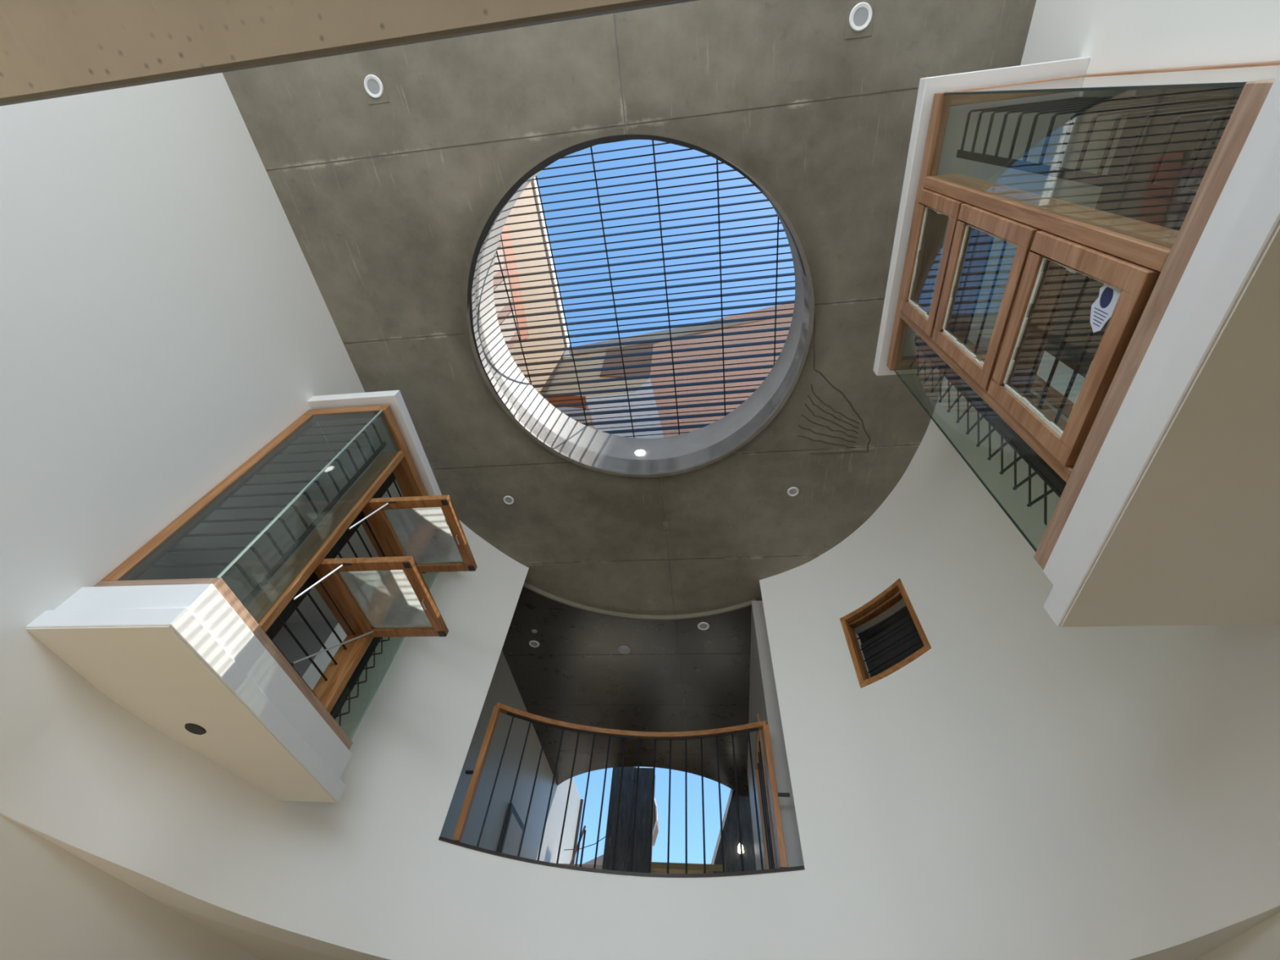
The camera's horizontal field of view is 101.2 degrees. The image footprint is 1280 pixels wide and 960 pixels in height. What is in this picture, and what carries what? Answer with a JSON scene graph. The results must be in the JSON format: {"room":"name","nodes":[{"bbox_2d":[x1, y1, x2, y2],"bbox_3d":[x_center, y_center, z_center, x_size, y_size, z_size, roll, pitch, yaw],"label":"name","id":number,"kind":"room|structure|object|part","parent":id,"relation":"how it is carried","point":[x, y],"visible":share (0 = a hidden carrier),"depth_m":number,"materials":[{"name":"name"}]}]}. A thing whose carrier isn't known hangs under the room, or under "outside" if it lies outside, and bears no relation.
{"room":"atrium","nodes":[
{"label":"atrium","id":0,"kind":"room"},
{"bbox_2d":[0,72,364,959],"bbox_3d":[-3.389,0.846,2.992,0.300,6.600,12.500,-3,-55,7],"label":"wall","id":1,"kind":"structure","parent":0,"point":[165,317],"depth_m":3.28,"materials":[{"name":"paint"}]},
{"bbox_2d":[26,390,477,802],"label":"window","id":2,"kind":"structure","parent":1,"relation":"in","point":[185,657],"depth_m":3.52,"materials":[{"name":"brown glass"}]},
{"bbox_3d":[-2.866,0.640,3.087,0.734,0.085,0.075,-3,-55,7],"label":"rail","id":3,"kind":"part","parent":2,"relation":"part of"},
{"bbox_2d":[128,422,386,608],"bbox_3d":[-2.726,0.166,3.981,0.650,1.985,0.258,-3,-55,7],"label":"security grille","id":4,"kind":"object","parent":2,"relation":"attached to","point":[259,587],"visible":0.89,"depth_m":3.81,"materials":[{"name":"black metal"}]},
{"bbox_3d":[-2.372,1.333,3.544,0.075,0.085,1.830,-3,-55,7],"label":"rail","id":5,"kind":"part","parent":2,"relation":"part of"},
{"bbox_2d":[265,571,355,680],"bbox_3d":[-2.430,1.148,3.919,0.016,0.564,0.741,-3,-55,7],"label":"grille","id":6,"kind":"object","parent":2,"relation":"attached to","point":[281,620],"depth_m":3.81,"materials":[{"name":"black metal"}]},
{"bbox_2d":[293,562,351,599],"bbox_3d":[-2.231,0.708,3.707,0.256,0.342,0.023,-3,-55,7],"label":"stay","id":7,"kind":"object","parent":2,"relation":"attached to","point":[345,563],"visible":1,"depth_m":3.72,"materials":[{"name":"metal"}]},
{"bbox_2d":[289,631,373,666],"bbox_3d":[-2.284,1.240,3.904,0.039,0.619,0.458,-23,-59,19],"label":"stay","id":8,"kind":"object","parent":2,"relation":"attached to","point":[371,632],"visible":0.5,"depth_m":3.88,"materials":[{"name":"metal"}]},
{"bbox_3d":[-2.720,-0.611,4.826,0.734,0.100,0.075,-3,-55,7],"label":"rail","id":9,"kind":"part","parent":2,"relation":"part of","materials":[{"name":"brown wood"}]},
{"bbox_2d":[323,510,385,559],"bbox_3d":[-2.393,0.648,4.436,0.016,0.596,0.531,-3,-55,7],"label":"grille","id":10,"kind":"object","parent":2,"relation":"attached to","point":[342,541],"depth_m":4.37,"materials":[{"name":"black metal"}]},
{"bbox_2d":[348,501,396,529],"bbox_3d":[-2.181,0.282,4.298,0.256,0.342,0.023,-3,-55,7],"label":"stay","id":11,"kind":"object","parent":2,"relation":"attached to","point":[388,502],"visible":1,"depth_m":4.32,"materials":[{"name":"metal"}]},
{"bbox_2d":[329,551,427,726],"bbox_3d":[-2.322,1.367,4.836,0.024,1.884,0.180,-3,-55,7],"label":"gate","id":12,"kind":"object","parent":2,"relation":"attached to","point":[346,692],"visible":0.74,"depth_m":4.53,"materials":[{"name":"black metal"}]},
{"bbox_3d":[-1.952,0.923,4.065,0.705,0.056,0.842,-3,-55,7],"label":"sash","id":13,"kind":"part","parent":2,"relation":"part of","materials":[{"name":"brown wood"}]},
{"bbox_2d":[371,471,402,498],"bbox_3d":[-2.360,0.154,4.910,0.016,0.412,0.281,-3,-55,7],"label":"grille","id":14,"kind":"object","parent":2,"relation":"attached to","point":[391,478],"depth_m":4.91,"materials":[{"name":"black metal"}]},
{"bbox_3d":[-1.673,0.611,3.779,0.055,0.018,0.055,-3,-55,7],"label":"plate","id":15,"kind":"part","parent":2,"relation":"part of","materials":[{"name":"brown metal"}]},
{"bbox_3d":[-2.226,0.082,5.283,0.075,0.100,1.830,-3,-55,7],"label":"rail","id":16,"kind":"part","parent":2,"relation":"part of","materials":[{"name":"brown wood"}]},
{"bbox_3d":[-1.903,0.497,4.656,0.705,0.056,0.842,-3,-55,7],"label":"sash","id":17,"kind":"part","parent":2,"relation":"part of","materials":[{"name":"brown wood"}]},
{"bbox_3d":[-1.633,0.930,3.991,0.055,0.040,0.825,-3,-55,7],"label":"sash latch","id":18,"kind":"part","parent":2,"relation":"part of","materials":[{"name":"brown wood"}]},
{"bbox_3d":[-2.348,0.804,5.813,0.355,0.100,0.075,-3,-55,7],"label":"rail","id":19,"kind":"part","parent":2,"relation":"part of","materials":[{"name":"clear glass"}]},
{"bbox_3d":[-1.592,1.236,4.222,0.055,0.018,0.055,-3,-55,7],"label":"plate","id":20,"kind":"part","parent":2,"relation":"part of","materials":[{"name":"brown metal"}]},
{"bbox_3d":[-1.623,0.186,4.370,0.055,0.018,0.055,-3,-55,7],"label":"plate","id":21,"kind":"part","parent":2,"relation":"part of","materials":[{"name":"brown metal"}]},
{"bbox_3d":[-1.583,0.505,4.582,0.055,0.040,0.825,-3,-55,7],"label":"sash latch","id":22,"kind":"part","parent":2,"relation":"part of","materials":[{"name":"brown wood"}]},
{"bbox_3d":[-1.542,0.811,4.813,0.055,0.018,0.055,-3,-55,7],"label":"plate","id":23,"kind":"part","parent":2,"relation":"part of","materials":[{"name":"brown metal"}]},
{"bbox_2d":[135,552,337,676],"bbox_3d":[-4.443,0.713,4.590,3.650,2.900,5.300,-3,-55,7],"label":"wall","id":24,"kind":"structure","parent":0,"point":[283,640],"depth_m":6.78,"materials":[{"name":"grey paint"}]},
{"bbox_2d":[152,897,344,959],"bbox_3d":[0.348,5.734,5.759,6.700,0.795,11.200,-3,-55,7],"label":"ceiling","id":25,"kind":"structure","parent":0,"point":[264,948],"depth_m":3.85,"materials":[{"name":"paint"}]},
{"bbox_2d":[569,825,586,866],"bbox_3d":[-1.405,7.551,9.298,0.592,2.578,0.053,-3,-55,7],"label":"posts","id":26,"kind":"object","parent":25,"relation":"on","point":[584,831],"visible":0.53,"depth_m":9.98,"materials":[{"name":"brown metal"}]},
{"bbox_3d":[-1.145,7.564,9.241,0.062,2.500,0.042,-3,-55,7],"label":"post","id":27,"kind":"part","parent":26,"relation":"part of","materials":[{"name":"brown wood"}]},
{"bbox_2d":[167,440,378,622],"bbox_3d":[-4.025,-0.076,5.715,3.891,0.100,5.000,-3,-55,7],"label":"ceiling","id":28,"kind":"structure","parent":0,"point":[233,578],"depth_m":6.22,"materials":[{"name":"paint"}]},
{"bbox_2d":[0,0,698,106],"bbox_3d":[-0.726,-2.465,-0.138,6.020,0.650,4.088,-3,-55,7],"label":"beam","id":29,"kind":"structure","parent":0,"point":[50,49],"depth_m":0.76,"materials":[{"name":"wood"}]},
{"bbox_2d":[440,649,580,863],"bbox_3d":[-2.123,5.359,8.567,0.300,3.855,8.300,-3,-55,7],"label":"wall","id":30,"kind":"structure","parent":0,"point":[503,689],"depth_m":8.40,"materials":[{"name":"paint"}]},
{"bbox_2d":[499,803,524,856],"bbox_3d":[-2.018,5.862,7.664,0.050,1.790,0.800,-3,-55,7],"label":"door","id":31,"kind":"structure","parent":30,"relation":"in","point":[512,837],"depth_m":8.11,"materials":[{"name":"plastic"}]},
{"bbox_2d":[572,799,583,863],"bbox_3d":[-1.513,8.719,10.967,0.074,3.800,0.074,-22,-59,19],"label":"pipe","id":32,"kind":"object","parent":30,"relation":"attached to","point":[581,800],"visible":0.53,"depth_m":12.02,"materials":[{"name":"plastic"}]},
{"bbox_2d":[560,854,603,869],"bbox_3d":[-1.205,8.039,9.486,1.060,2.345,0.700,-3,-55,7],"label":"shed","id":33,"kind":"object","parent":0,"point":[590,864],"visible":0.05,"depth_m":10.26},
{"bbox_2d":[601,766,655,872],"bbox_3d":[-0.178,6.718,10.555,0.870,5.755,0.400,-3,-55,7],"label":"pillar","id":34,"kind":"structure","parent":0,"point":[627,806],"depth_m":10.30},
{"bbox_2d":[564,836,605,850],"bbox_3d":[-1.041,7.113,10.327,0.875,0.314,0.014,-3,-55,7],"label":"overhead cable","id":35,"kind":"object","parent":34,"relation":"attached to","point":[604,837],"visible":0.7,"depth_m":10.26,"materials":[{"name":"black metal"}]},
{"bbox_2d":[652,799,658,845],"bbox_3d":[0.134,6.864,11.075,0.554,1.280,0.540,-3,-55,7],"label":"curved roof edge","id":36,"kind":"object","parent":34,"relation":"attached to","point":[655,829],"visible":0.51,"depth_m":10.68,"materials":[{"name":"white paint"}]},
{"bbox_2d":[650,862,725,873],"bbox_3d":[0.864,7.114,9.613,1.380,0.100,0.220,-3,-55,7],"label":"roof beam","id":37,"kind":"structure","parent":34,"relation":"attached to","point":[655,867],"depth_m":9.56,"materials":[{"name":"brown wood"}]},
{"bbox_2d":[222,0,1036,795],"bbox_3d":[0.143,-0.015,6.299,6.620,0.380,15.649,-3,-55,7],"label":"ceiling","id":38,"kind":"structure","parent":0,"point":[392,208],"depth_m":4.88,"materials":[{"name":"concrete"}]},
{"bbox_2d":[358,71,389,105],"bbox_3d":[-2.092,-3.075,4.128,0.180,0.013,0.191,-3,-55,7],"label":"recessed light","id":39,"kind":"object","parent":38,"relation":"in","point":[372,83],"visible":1,"depth_m":4.13,"materials":[{"name":"plastic"}]},
{"bbox_3d":[-2.047,-4.482,3.129,3.424,0.012,4.294,-3,-55,7],"label":"panel","id":40,"kind":"part","parent":38,"relation":"part of","materials":[{"name":"concrete"}]},
{"bbox_3d":[-1.739,-2.106,4.812,3.424,0.012,1.538,-3,-55,7],"label":"panel","id":41,"kind":"part","parent":38,"relation":"part of","materials":[{"name":"concrete"}]},
{"bbox_3d":[-2.033,-0.806,5.772,2.497,0.012,1.588,-3,-55,7],"label":"panel","id":42,"kind":"part","parent":38,"relation":"part of","materials":[{"name":"concrete"}]},
{"bbox_2d":[503,495,514,504],"bbox_3d":[-1.622,0.250,6.484,0.132,0.012,0.132,-3,-55,7],"label":"recessed light","id":43,"kind":"object","parent":38,"relation":"in","point":[508,500],"visible":1,"depth_m":6.48,"materials":[{"name":"white metal"}]},
{"bbox_2d":[528,640,539,647],"bbox_3d":[-1.614,2.503,8.018,0.160,0.012,0.160,-3,-55,7],"label":"recessed light","id":44,"kind":"object","parent":38,"relation":"in","point":[532,643],"visible":1,"depth_m":8.02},
{"bbox_3d":[-1.405,0.471,6.638,3.424,0.012,1.588,-3,-55,7],"label":"panel","id":45,"kind":"part","parent":38,"relation":"part of","materials":[{"name":"concrete"}]},
{"bbox_3d":[-0.925,1.628,7.343,2.786,0.012,2.602,-3,-55,7],"label":"panel","id":46,"kind":"part","parent":38,"relation":"part of","materials":[{"name":"concrete"}]},
{"bbox_3d":[-0.715,3.243,8.487,2.786,0.012,1.362,-3,-55,7],"label":"panel","id":47,"kind":"part","parent":38,"relation":"part of","materials":[{"name":"concrete"}]},
{"bbox_3d":[-1.250,1.670,7.487,3.424,0.012,1.344,-3,-55,7],"label":"panel","id":48,"kind":"part","parent":38,"relation":"part of","materials":[{"name":"concrete"}]},
{"bbox_3d":[-0.560,4.439,9.335,2.786,0.012,1.572,-3,-55,7],"label":"panel","id":49,"kind":"part","parent":38,"relation":"part of","materials":[{"name":"concrete"}]},
{"bbox_3d":[-0.495,5.797,10.306,3.008,0.012,1.745,-3,-55,7],"label":"panel","id":50,"kind":"part","parent":38,"relation":"part of","materials":[{"name":"concrete"}]},
{"bbox_2d":[617,645,631,653],"bbox_3d":[-0.239,2.575,7.941,0.200,0.030,0.200,-3,-55,7],"label":"smoke detector","id":51,"kind":"object","parent":38,"relation":"attached to","point":[622,649],"visible":1,"depth_m":7.92,"materials":[{"name":"white plastic"}]},
{"bbox_2d":[627,692,635,697],"bbox_3d":[-0.134,3.526,8.633,0.130,0.003,0.130,-3,-55,7],"label":"recessed light","id":52,"kind":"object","parent":38,"relation":"attached to","point":[630,694],"depth_m":8.63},
{"bbox_2d":[475,169,808,473],"bbox_3d":[-0.007,-1.644,5.488,3.620,0.795,3.620,-3,-55,7],"label":"curb","id":53,"kind":"object","parent":38,"relation":"in","point":[573,431],"visible":0.42,"depth_m":6.08,"materials":[{"name":"paint"}]},
{"bbox_2d":[635,449,644,455],"bbox_3d":[-0.001,-0.338,6.486,0.124,0.124,0.012,-3,-55,7],"label":"lamp","id":54,"kind":"object","parent":53,"relation":"attached to","point":[639,452],"visible":1,"depth_m":6.48,"materials":[{"name":"white"}]},
{"bbox_2d":[493,139,795,437],"bbox_3d":[0.023,-1.901,5.846,3.420,0.080,3.370,-3,-55,7],"label":"grate","id":55,"kind":"object","parent":53,"relation":"on","point":[724,381],"visible":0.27,"depth_m":5.83,"materials":[{"name":"black metal"}]},
{"bbox_3d":[-1.426,-1.796,6.001,0.015,0.013,1.780,-3,-55,7],"label":"cross rod","id":56,"kind":"part","parent":55,"relation":"part of","materials":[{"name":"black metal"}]},
{"bbox_3d":[-0.846,-1.830,5.928,0.015,0.013,2.938,-3,-55,7],"label":"cross rod","id":57,"kind":"part","parent":55,"relation":"part of","materials":[{"name":"black metal"}]},
{"bbox_3d":[-0.272,-1.864,5.855,0.015,0.013,3.369,-3,-55,7],"label":"cross rod","id":58,"kind":"part","parent":55,"relation":"part of","materials":[{"name":"black metal"}]},
{"bbox_3d":[0.307,-1.899,5.782,0.015,0.013,3.370,-3,-55,7],"label":"cross rod","id":59,"kind":"part","parent":55,"relation":"part of","materials":[{"name":"black metal"}]},
{"bbox_3d":[0.887,-1.933,5.708,0.015,0.013,2.938,-3,-55,7],"label":"cross rod","id":60,"kind":"part","parent":55,"relation":"part of","materials":[{"name":"black metal"}]},
{"bbox_3d":[1.461,-1.967,5.636,0.015,0.013,1.797,-3,-55,7],"label":"cross rod","id":61,"kind":"part","parent":55,"relation":"part of","materials":[{"name":"black metal"}]},
{"bbox_2d":[697,622,709,630],"bbox_3d":[0.908,2.091,7.510,0.170,0.012,0.170,-3,-55,7],"label":"recessed light","id":62,"kind":"object","parent":38,"relation":"in","point":[703,625],"visible":1,"depth_m":7.51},
{"bbox_3d":[1.089,2.156,7.554,1.096,0.012,1.078,-3,-55,7],"label":"panel","id":63,"kind":"part","parent":38,"relation":"part of","materials":[{"name":"concrete"}]},
{"bbox_3d":[1.218,3.153,8.260,1.096,0.012,1.362,-3,-55,7],"label":"panel","id":64,"kind":"part","parent":38,"relation":"part of","materials":[{"name":"concrete"}]},
{"bbox_3d":[1.373,4.349,9.108,1.096,0.012,1.572,-3,-55,7],"label":"panel","id":65,"kind":"part","parent":38,"relation":"part of","materials":[{"name":"concrete"}]},
{"bbox_3d":[1.549,5.702,10.066,1.096,0.012,1.745,-3,-55,7],"label":"panel","id":66,"kind":"part","parent":38,"relation":"part of","materials":[{"name":"concrete"}]},
{"bbox_3d":[2.040,1.517,7.101,3.184,0.012,1.344,-3,-55,7],"label":"panel","id":67,"kind":"part","parent":38,"relation":"part of","materials":[{"name":"concrete"}]},
{"bbox_3d":[1.551,-2.259,4.426,3.184,0.012,1.538,-3,-55,7],"label":"panel","id":68,"kind":"part","parent":38,"relation":"part of","materials":[{"name":"concrete"}]},
{"bbox_3d":[1.885,0.318,6.252,3.184,0.012,1.588,-3,-55,7],"label":"panel","id":69,"kind":"part","parent":38,"relation":"part of","materials":[{"name":"concrete"}]},
{"bbox_2d":[786,487,799,496],"bbox_3d":[1.782,0.137,6.117,0.132,0.012,0.132,-3,-55,7],"label":"recessed light","id":70,"kind":"object","parent":38,"relation":"in","point":[792,491],"visible":1,"depth_m":6.12,"materials":[{"name":"white metal"}]},
{"bbox_3d":[1.243,-4.635,2.743,3.184,0.012,4.294,-3,-55,7],"label":"panel","id":71,"kind":"part","parent":38,"relation":"part of","materials":[{"name":"concrete"}]},
{"bbox_2d":[797,314,871,453],"bbox_3d":[2.036,-0.930,5.337,0.783,0.015,1.576,-3,-55,7],"label":"cement patch","id":72,"kind":"structure","parent":38,"relation":"attached to","point":[814,369],"depth_m":5.55,"materials":[{"name":"grey concrete"}]},
{"bbox_3d":[2.077,-0.998,5.290,2.457,0.012,1.588,-3,-55,7],"label":"panel","id":73,"kind":"part","parent":38,"relation":"part of","materials":[{"name":"concrete"}]},
{"bbox_2d":[844,0,875,39],"bbox_3d":[1.549,-3.244,3.701,0.187,0.013,0.199,-3,-55,7],"label":"recessed light","id":74,"kind":"object","parent":38,"relation":"in","point":[860,15],"visible":1,"depth_m":3.70,"materials":[{"name":"plastic"}]},
{"bbox_2d":[0,379,1279,959],"bbox_3d":[0.054,1.669,4.869,6.700,4.050,3.518,-3,-55,7],"label":"wall","id":75,"kind":"structure","parent":0,"point":[1025,786],"depth_m":3.96,"materials":[{"name":"paint"}]},
{"bbox_2d":[438,835,804,877],"bbox_3d":[-0.189,3.386,4.615,3.223,0.024,0.588,3,-54,3],"label":"trim","id":76,"kind":"structure","parent":75,"relation":"attached to","point":[441,838],"depth_m":4.64,"materials":[{"name":"brown metal"}]},
{"bbox_2d":[452,702,790,873],"bbox_3d":[-0.142,3.027,5.178,3.114,1.318,0.467,3,-54,3],"label":"balcony railing","id":77,"kind":"object","parent":76,"relation":"on","point":[499,708],"visible":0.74,"depth_m":5.26,"materials":[{"name":"black metal"}]},
{"bbox_3d":[-1.575,2.820,5.136,0.060,1.270,0.070,-3,-55,7],"label":"post","id":78,"kind":"part","parent":77,"relation":"part of","materials":[{"name":"brown wood"}]},
{"bbox_3d":[-0.113,2.659,5.694,2.923,0.050,0.461,3,-54,3],"label":"handrail","id":79,"kind":"part","parent":77,"relation":"part of","materials":[{"name":"brown wood"}]},
{"bbox_3d":[1.271,2.946,4.988,0.060,1.270,0.070,-3,-55,7],"label":"post","id":80,"kind":"part","parent":77,"relation":"part of","materials":[{"name":"brown wood"}]},
{"bbox_2d":[711,789,756,873],"bbox_3d":[1.813,7.259,9.357,1.050,3.455,0.400,-3,-55,7],"label":"stone wall","id":81,"kind":"structure","parent":0,"point":[732,859],"depth_m":9.84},
{"bbox_2d":[737,843,743,857],"bbox_3d":[1.850,6.787,9.641,0.110,0.200,0.112,-3,-55,7],"label":"wall lamp","id":82,"kind":"object","parent":81,"relation":"attached to","point":[739,845],"visible":0.53,"depth_m":9.62,"materials":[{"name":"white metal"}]},
{"bbox_2d":[747,600,804,870],"bbox_3d":[1.814,4.515,7.229,0.300,3.205,4.780,-3,-55,7],"label":"wall","id":83,"kind":"structure","parent":0,"point":[763,698],"depth_m":6.18,"materials":[{"name":"paint"}]},
{"bbox_2d":[755,713,777,869],"bbox_3d":[1.604,4.249,6.407,0.140,2.155,1.400,-3,-55,7],"label":"door","id":84,"kind":"structure","parent":83,"relation":"in","point":[758,736],"depth_m":6.80,"materials":[{"name":"brown wood"}]},
{"bbox_3d":[1.675,3.645,7.247,0.140,0.080,1.240,-3,-55,7],"label":"frame","id":85,"kind":"part","parent":84,"relation":"part of","materials":[{"name":"brown wood"}]},
{"bbox_3d":[1.674,4.785,6.786,0.140,2.155,0.080,-3,-55,7],"label":"frame","id":86,"kind":"part","parent":84,"relation":"part of","materials":[{"name":"brown wood"}]},
{"bbox_3d":[1.596,4.273,6.375,0.008,2.075,1.240,-3,-55,7],"label":"pane","id":87,"kind":"part","parent":84,"relation":"part of","materials":[{"name":"clear glass"}]},
{"bbox_2d":[757,741,774,869],"bbox_3d":[1.562,4.276,6.377,0.028,2.040,1.128,-3,-55,7],"label":"grille","id":88,"kind":"object","parent":84,"relation":"attached to","point":[771,864],"visible":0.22,"depth_m":6.64,"materials":[{"name":"black metal"}]},
{"bbox_2d":[857,605,910,644],"bbox_3d":[2.907,1.746,5.432,0.516,1.300,1.427,30,-57,-16],"label":"wall","id":89,"kind":"structure","parent":0,"point":[902,615],"depth_m":6.17,"materials":[{"name":"grey paint"}]},
{"bbox_2d":[840,577,931,688],"bbox_3d":[2.553,1.602,5.328,0.328,0.850,0.912,31,-58,-16],"label":"window","id":90,"kind":"structure","parent":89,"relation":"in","point":[901,643],"depth_m":5.46,"materials":[{"name":"brown wood"}]},
{"bbox_3d":[2.229,1.789,5.490,0.062,0.746,0.052,39,-60,-21],"label":"frame","id":91,"kind":"part","parent":90,"relation":"part of","materials":[{"name":"brown wood"}]},
{"bbox_3d":[2.484,1.314,5.619,0.096,0.052,0.830,31,-58,-16],"label":"frame","id":92,"kind":"part","parent":90,"relation":"part of","materials":[{"name":"brown wood"}]},
{"bbox_2d":[860,614,924,677],"bbox_3d":[2.674,1.727,5.302,0.020,0.660,0.912,31,-58,-16],"label":"shutter","id":93,"kind":"object","parent":90,"relation":"attached to","point":[895,647],"depth_m":5.42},
{"bbox_3d":[2.429,1.779,4.973,0.096,0.052,0.830,31,-58,-16],"label":"frame","id":94,"kind":"part","parent":90,"relation":"part of","materials":[{"name":"brown wood"}]},
{"bbox_3d":[2.662,1.292,5.095,0.062,0.746,0.052,22,-56,-11],"label":"frame","id":95,"kind":"part","parent":90,"relation":"part of","materials":[{"name":"brown wood"}]},
{"bbox_2d":[942,0,1279,959],"bbox_3d":[2.881,0.554,2.256,0.300,6.600,12.500,-3,-55,7],"label":"wall","id":96,"kind":"structure","parent":0,"point":[1117,35],"depth_m":2.63,"materials":[{"name":"paint"}]},
{"bbox_2d":[873,57,1279,626],"bbox_3d":[2.248,-0.967,2.745,0.930,2.722,1.990,-3,-55,7],"label":"window","id":97,"kind":"structure","parent":96,"relation":"in","point":[1166,513],"depth_m":2.03,"materials":[{"name":"brown wood"}]},
{"bbox_3d":[1.952,-1.638,3.732,0.075,0.100,1.807,-3,-55,7],"label":"rail","id":98,"kind":"part","parent":97,"relation":"part of","materials":[{"name":"white paint"}]},
{"bbox_3d":[1.902,-1.425,3.446,0.056,0.590,0.792,-3,-55,7],"label":"sash","id":99,"kind":"part","parent":97,"relation":"part of","materials":[{"name":"brown wood"}]},
{"bbox_3d":[2.479,-0.956,4.179,0.805,0.100,0.075,-3,-55,7],"label":"rail","id":100,"kind":"part","parent":97,"relation":"part of","materials":[{"name":"brown wood"}]},
{"bbox_2d":[964,236,994,345],"bbox_3d":[2.006,-1.101,3.105,0.016,0.033,0.624,-3,-55,7],"label":"grille","id":101,"kind":"object","parent":97,"relation":"attached to","point":[992,237],"depth_m":3.10,"materials":[{"name":"black metal"}]},
{"bbox_3d":[1.855,-1.020,2.883,0.056,0.750,0.792,-3,-55,7],"label":"sash","id":102,"kind":"part","parent":97,"relation":"part of","materials":[{"name":"brown wood"}]},
{"bbox_2d":[909,335,1066,525],"bbox_3d":[1.998,-0.421,3.199,0.024,1.884,0.255,-3,-55,7],"label":"gate","id":103,"kind":"object","parent":97,"relation":"attached to","point":[1057,485],"visible":0.98,"depth_m":2.90,"materials":[{"name":"black metal"}]},
{"bbox_2d":[973,240,1007,354],"bbox_3d":[1.996,-1.021,2.989,0.016,0.032,0.633,-3,-55,7],"label":"grille","id":104,"kind":"object","parent":97,"relation":"attached to","point":[1005,242],"depth_m":2.98,"materials":[{"name":"black metal"}]},
{"bbox_3d":[2.296,-2.361,3.183,0.804,0.100,0.075,-3,-55,7],"label":"rail","id":105,"kind":"part","parent":97,"relation":"part of","materials":[{"name":"white paint"}]},
{"bbox_2d":[1022,270,1069,396],"bbox_3d":[1.958,-0.688,2.534,0.016,0.029,0.620,-3,-55,7],"label":"grille","id":106,"kind":"object","parent":97,"relation":"attached to","point":[1066,273],"depth_m":2.52,"materials":[{"name":"black metal"}]},
{"bbox_2d":[1037,275,1089,409],"bbox_3d":[1.948,-0.609,2.417,0.016,0.027,0.633,-3,-55,7],"label":"grille","id":107,"kind":"object","parent":97,"relation":"attached to","point":[1063,344],"depth_m":2.40,"materials":[{"name":"black metal"}]},
{"bbox_2d":[1053,327,1093,423],"bbox_3d":[1.948,-0.456,2.352,0.016,0.027,0.456,-3,-55,7],"label":"grille","id":108,"kind":"object","parent":97,"relation":"attached to","point":[1091,333],"depth_m":2.35,"materials":[{"name":"black metal"}]},
{"bbox_3d":[1.804,-0.583,2.276,0.056,0.700,0.792,-3,-55,7],"label":"sash","id":109,"kind":"part","parent":97,"relation":"part of","materials":[{"name":"brown wood"}]},
{"bbox_2d":[955,94,1239,204],"bbox_3d":[2.187,-1.533,2.347,0.625,1.985,0.240,-3,-55,7],"label":"security grille","id":110,"kind":"object","parent":97,"relation":"attached to","point":[1081,105],"visible":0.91,"depth_m":2.22,"materials":[{"name":"black metal"}]},
{"bbox_2d":[1089,285,1119,332],"bbox_3d":[1.763,-0.653,2.000,0.002,0.130,0.190,-3,-55,7],"label":"sticker","id":111,"kind":"object","parent":97,"relation":"attached to","point":[1102,308],"visible":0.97,"depth_m":2.00,"materials":[{"name":"paper"}]},
{"bbox_3d":[2.169,-1.733,2.270,0.784,2.130,0.008,-3,-55,7],"label":"pane","id":112,"kind":"part","parent":97,"relation":"part of","materials":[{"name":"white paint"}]},
{"bbox_3d":[1.800,-0.333,1.918,0.075,0.120,1.807,-3,-55,7],"label":"rail","id":113,"kind":"part","parent":97,"relation":"part of","materials":[{"name":"brown wood"}]},
{"bbox_2d":[1044,86,1244,377],"bbox_3d":[4.343,-1.854,3.735,2.480,0.100,4.600,-3,-55,7],"label":"ceiling","id":114,"kind":"structure","parent":0,"point":[1187,133],"depth_m":3.59,"materials":[{"name":"grey paint"}]},
{"label":"outside","id":115,"kind":"structure","parent":0,"visible":0},
{"bbox_2d":[493,177,569,395],"bbox_3d":[-2.104,-3.681,6.979,0.500,4.668,5.783,-3,-55,7],"label":"building","id":116,"kind":"structure","parent":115,"point":[530,201],"depth_m":8.19,"materials":[{"name":"white paint"}]},
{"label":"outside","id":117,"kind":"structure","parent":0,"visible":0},
{"bbox_2d":[544,302,794,438],"bbox_3d":[1.562,-1.919,9.243,6.914,6.780,0.524,-3,-55,7],"label":"building","id":118,"kind":"structure","parent":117,"point":[786,305],"depth_m":8.98,"materials":[{"name":"brick"}]},
{"bbox_3d":[-0.243,-0.839,7.763,1.407,2.881,0.100,-3,-55,7],"label":"panel","id":119,"kind":"part","parent":118,"relation":"part of","materials":[{"name":"white paint"}]}
]}

